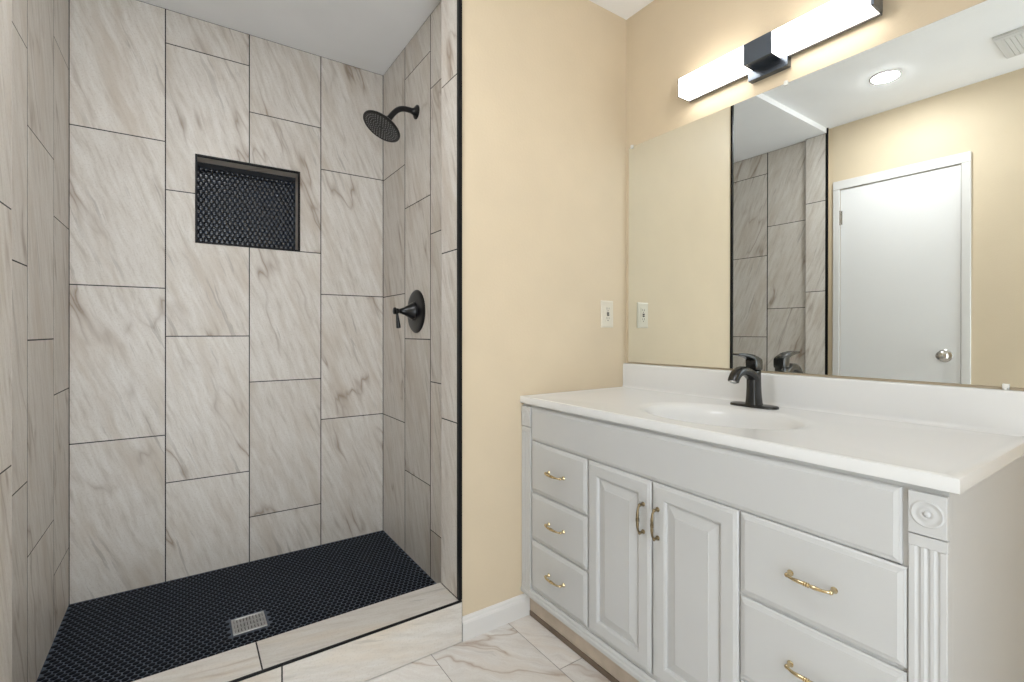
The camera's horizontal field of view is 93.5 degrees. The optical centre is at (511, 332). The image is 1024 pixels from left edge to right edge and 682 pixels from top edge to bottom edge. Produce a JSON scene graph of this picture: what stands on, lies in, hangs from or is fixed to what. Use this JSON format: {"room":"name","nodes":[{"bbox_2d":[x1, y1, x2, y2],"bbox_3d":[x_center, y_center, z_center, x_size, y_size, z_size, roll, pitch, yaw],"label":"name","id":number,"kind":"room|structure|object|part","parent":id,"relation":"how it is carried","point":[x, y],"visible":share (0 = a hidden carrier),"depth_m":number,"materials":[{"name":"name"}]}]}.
{"room":"bathroom","nodes":[
{"label":"bathroom","id":0,"kind":"room"},
{"bbox_2d":[0,0,68,681],"bbox_3d":[-1.448,-0.166,1.398,0.147,2.562,0.999,0,0,-34],"label":"wall","id":1,"kind":"structure","parent":0,"point":[34,34],"depth_m":1.40,"materials":[{"name":"tile"}]},
{"bbox_2d":[69,0,382,603],"bbox_3d":[-1.222,-0.166,2.238,1.427,2.562,0.144,0,0,-34],"label":"wall","id":2,"kind":"structure","parent":0,"point":[226,184],"depth_m":2.11,"materials":[{"name":"tile"}]},
{"bbox_3d":[-1.187,-0.574,2.184,0.419,0.382,0.016,0,0,-34],"label":"trim","id":3,"kind":"part","parent":2,"relation":"part of","materials":[{"name":"black tile"}]},
{"bbox_2d":[36,530,436,681],"bbox_3d":[-0.954,1.076,1.844,1.327,0.078,0.916,0,0,-34],"label":"floor","id":4,"kind":"structure","parent":0,"point":[132,635],"depth_m":1.83,"materials":[{"name":"black tile"}]},
{"bbox_2d":[231,611,267,635],"bbox_3d":[-0.937,1.037,1.715,0.105,0.005,0.106,0,0,-34],"label":"floor drain","id":5,"kind":"object","parent":4,"relation":"on","point":[251,622],"visible":1,"depth_m":1.71,"materials":[{"name":"metal"}]},
{"bbox_2d":[139,0,653,74],"bbox_3d":[-0.001,-1.414,1.112,2.220,0.133,3.339,0,0,-34],"label":"ceiling","id":6,"kind":"structure","parent":0,"point":[369,35],"depth_m":2.08,"materials":[{"name":"paint"}]},
{"bbox_2d":[383,0,456,597],"bbox_3d":[-0.380,-0.166,2.124,0.203,2.562,0.999,0,0,-34],"label":"wall","id":7,"kind":"structure","parent":0,"point":[420,168],"depth_m":2.10,"materials":[{"name":"tile"}]},
{"bbox_2d":[363,105,419,141],"bbox_3d":[-0.525,-0.928,2.095,0.238,0.180,0.172,0,0,-34],"label":"shower","id":8,"kind":"object","parent":7,"relation":"attached to","point":[381,125],"visible":1,"depth_m":2.08,"materials":[{"name":"black metal"}]},
{"bbox_3d":[-0.486,-0.961,2.121,0.132,0.078,0.024,0,0,-34],"label":"arm","id":9,"kind":"part","parent":8,"relation":"part of","materials":[{"name":"black metal"}]},
{"bbox_2d":[392,290,424,332],"bbox_3d":[-0.474,-0.093,2.133,0.110,0.194,0.194,0,0,-34],"label":"shower valve","id":10,"kind":"object","parent":7,"relation":"attached to","point":[414,311],"visible":1,"depth_m":2.12,"materials":[{"name":"black metal"}]},
{"bbox_3d":[-0.500,-0.052,2.115,0.022,0.071,0.019,0,0,-34],"label":"lever","id":11,"kind":"part","parent":10,"relation":"part of","materials":[{"name":"black metal"}]},
{"bbox_2d":[457,0,461,599],"bbox_3d":[-0.181,-0.230,1.659,0.013,2.301,0.016,0,0,-34],"label":"trim","id":12,"kind":"structure","parent":7,"relation":"attached to","point":[459,2],"depth_m":1.65,"materials":[{"name":"black metal"}]},
{"bbox_2d":[365,615,610,681],"bbox_3d":[0.313,1.105,0.652,2.220,0.080,2.226,0,0,-34],"label":"floor","id":13,"kind":"structure","parent":0,"point":[523,649],"depth_m":1.55,"materials":[{"name":"tile"}]},
{"bbox_2d":[133,583,461,681],"bbox_3d":[-0.660,0.992,1.410,1.225,0.144,0.152,0,0,-34],"label":"shower curb","id":14,"kind":"object","parent":13,"relation":"on","point":[363,644],"visible":0.97,"depth_m":1.47,"materials":[{"name":"tile"}]},
{"bbox_3d":[-0.652,0.923,1.327,1.143,0.005,0.006,0,0,-34],"label":"curb edge trim","id":15,"kind":"part","parent":14,"relation":"part of","materials":[{"name":"black metal"}]},
{"bbox_2d":[521,403,1023,681],"bbox_3d":[0.601,0.666,1.453,0.598,0.797,1.222,0,0,-34],"label":"vanity cabinet","id":16,"kind":"object","parent":13,"relation":"on","point":[651,555],"visible":1,"depth_m":1.08,"materials":[{"name":"white paint"}]},
{"bbox_3d":[0.055,0.612,1.787,0.010,0.673,0.056,0,0,-34],"label":"corner post","id":17,"kind":"part","parent":16,"relation":"part of","materials":[{"name":"white paint"}]},
{"bbox_3d":[0.139,0.842,1.627,0.029,0.013,0.091,0,0,-34],"label":"handle","id":18,"kind":"part","parent":16,"relation":"part of","materials":[{"name":"gold metal"}]},
{"bbox_3d":[0.139,0.665,1.627,0.029,0.013,0.091,0,0,-34],"label":"handle","id":19,"kind":"part","parent":16,"relation":"part of","materials":[{"name":"gold metal"}]},
{"bbox_3d":[0.139,0.487,1.627,0.029,0.013,0.091,0,0,-34],"label":"handle","id":20,"kind":"part","parent":16,"relation":"part of","materials":[{"name":"gold metal"}]},
{"bbox_3d":[0.155,0.844,1.638,0.012,0.172,0.293,0,0,-34],"label":"drawer","id":21,"kind":"part","parent":16,"relation":"part of","materials":[{"name":"white paint"}]},
{"bbox_3d":[0.155,0.667,1.638,0.012,0.164,0.293,0,0,-34],"label":"drawer","id":22,"kind":"part","parent":16,"relation":"part of","materials":[{"name":"white paint"}]},
{"bbox_3d":[0.155,0.486,1.638,0.012,0.180,0.293,0,0,-34],"label":"drawer","id":23,"kind":"part","parent":16,"relation":"part of","materials":[{"name":"white paint"}]},
{"bbox_3d":[0.389,0.957,1.309,0.031,0.030,1.222,0,0,-34],"label":"rail","id":24,"kind":"part","parent":16,"relation":"part of","materials":[{"name":"white paint"}]},
{"bbox_3d":[0.310,0.666,1.411,0.012,0.530,0.246,0,0,-34],"label":"door","id":25,"kind":"part","parent":16,"relation":"part of","materials":[{"name":"white paint"}]},
{"bbox_3d":[0.350,0.511,1.317,0.029,0.089,0.013,0,0,-34],"label":"handle","id":26,"kind":"part","parent":16,"relation":"part of","materials":[{"name":"gold metal"}]},
{"bbox_3d":[0.377,0.511,1.276,0.029,0.089,0.013,0,0,-34],"label":"handle","id":27,"kind":"part","parent":16,"relation":"part of","materials":[{"name":"gold metal"}]},
{"bbox_3d":[0.451,0.668,1.204,0.012,0.526,0.244,0,0,-34],"label":"door","id":28,"kind":"part","parent":16,"relation":"part of","materials":[{"name":"white paint"}]},
{"bbox_3d":[0.381,0.343,1.308,0.010,0.138,1.101,0,0,-34],"label":"apron panel","id":29,"kind":"part","parent":16,"relation":"part of","materials":[{"name":"white paint"}]},
{"bbox_2d":[520,363,1023,493],"bbox_3d":[0.616,0.253,1.454,0.574,0.232,1.238,0,0,-34],"label":"countertop","id":30,"kind":"structure","parent":16,"relation":"on","point":[951,439],"depth_m":1.25,"materials":[{"name":"stone"}]},
{"bbox_2d":[644,405,804,429],"bbox_3d":[0.602,0.307,1.417,0.330,0.124,0.464,0,0,-34],"label":"basin","id":31,"kind":"object","parent":30,"relation":"in","point":[722,416],"depth_m":1.53,"materials":[{"name":"ceramic"}]},
{"bbox_2d":[728,353,778,409],"bbox_3d":[0.740,0.152,1.526,0.158,0.175,0.154,0,0,-34],"label":"faucet","id":32,"kind":"object","parent":30,"relation":"on","point":[751,372],"visible":1,"depth_m":1.53,"materials":[{"name":"metal"}]},
{"bbox_3d":[0.732,0.136,1.521,0.139,0.056,0.036,0,0,-34],"label":"spout","id":33,"kind":"part","parent":32,"relation":"part of","materials":[{"name":"black metal"}]},
{"bbox_3d":[0.746,0.095,1.530,0.128,0.059,0.035,0,0,-34],"label":"lever","id":34,"kind":"part","parent":32,"relation":"part of","materials":[{"name":"black metal"}]},
{"bbox_3d":[0.780,0.236,1.553,0.060,0.008,0.154,0,0,-34],"label":"plate","id":35,"kind":"part","parent":32,"relation":"part of","materials":[{"name":"black metal"}]},
{"bbox_3d":[0.592,0.691,0.961,0.029,0.013,0.095,0,0,-34],"label":"handle","id":36,"kind":"part","parent":16,"relation":"part of","materials":[{"name":"gold metal"}]},
{"bbox_3d":[0.592,0.501,0.961,0.029,0.013,0.095,0,0,-34],"label":"handle","id":37,"kind":"part","parent":16,"relation":"part of","materials":[{"name":"gold metal"}]},
{"bbox_3d":[0.608,0.693,0.973,0.012,0.185,0.306,0,0,-34],"label":"drawer","id":38,"kind":"part","parent":16,"relation":"part of","materials":[{"name":"white paint"}]},
{"bbox_3d":[0.608,0.501,0.973,0.012,0.183,0.306,0,0,-34],"label":"drawer","id":39,"kind":"part","parent":16,"relation":"part of","materials":[{"name":"white paint"}]},
{"bbox_3d":[0.711,0.612,0.823,0.010,0.673,0.053,0,0,-34],"label":"corner post","id":40,"kind":"part","parent":16,"relation":"part of","materials":[{"name":"white paint"}]},
{"bbox_2d":[462,0,625,641],"bbox_3d":[0.182,-0.183,1.977,0.944,2.495,0.140,0,0,-34],"label":"wall","id":41,"kind":"structure","parent":0,"point":[544,81],"depth_m":1.82,"materials":[{"name":"beige paint"}]},
{"bbox_2d":[601,300,612,327],"bbox_3d":[0.408,-0.077,2.056,0.072,0.115,0.010,0,0,-34],"label":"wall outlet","id":42,"kind":"object","parent":41,"relation":"attached to","point":[606,306],"visible":1,"depth_m":2.05,"materials":[{"name":"beige plastic"}]},
{"bbox_2d":[605,306,610,321],"bbox_3d":[0.409,-0.077,2.055,0.033,0.067,0.003,0,0,-34],"label":"receptacle","id":43,"kind":"object","parent":42,"relation":"attached to","point":[607,308],"depth_m":2.05,"materials":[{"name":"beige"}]},
{"bbox_2d":[626,0,1023,390],"bbox_3d":[1.181,-0.158,1.242,0.120,2.545,2.226,0,0,-34],"label":"wall","id":44,"kind":"structure","parent":0,"point":[667,41],"depth_m":1.79,"materials":[{"name":"beige paint"}]},
{"bbox_2d":[678,0,882,101],"bbox_3d":[0.832,-0.916,1.576,0.080,0.128,0.624,0,0,-34],"label":"vanity light","id":45,"kind":"object","parent":44,"relation":"attached to","point":[769,54],"visible":1,"depth_m":1.53,"materials":[{"name":"glowing frosted white acrylic"},{"name":"dark slate metal"}]},
{"bbox_3d":[0.723,-0.918,1.721,0.060,0.067,0.254,0,0,-34],"label":"lamp shade","id":46,"kind":"part","parent":45,"relation":"part of","materials":[{"name":"white"}]},
{"bbox_3d":[0.852,-0.916,1.596,0.025,0.128,0.130,0,0,-34],"label":"plate","id":47,"kind":"part","parent":45,"relation":"part of","materials":[{"name":"black metal"}]},
{"bbox_3d":[0.921,-0.918,1.430,0.060,0.067,0.266,0,0,-34],"label":"lamp shade","id":48,"kind":"part","parent":45,"relation":"part of","materials":[{"name":"white"}]},
{"bbox_2d":[623,363,1023,435],"bbox_3d":[0.840,0.190,1.607,0.031,0.105,1.237,0,0,-34],"label":"backsplash","id":49,"kind":"structure","parent":44,"relation":"attached to","point":[995,411],"depth_m":1.37,"materials":[{"name":"stone"}]},
{"bbox_2d":[628,0,1023,389],"bbox_3d":[0.853,-0.338,1.606,0.012,0.951,1.216,0,0,-34],"label":"wall mirror","id":50,"kind":"object","parent":44,"relation":"attached to","point":[861,214],"visible":1,"depth_m":1.40,"materials":[{"name":"silver mirror"}]}
]}

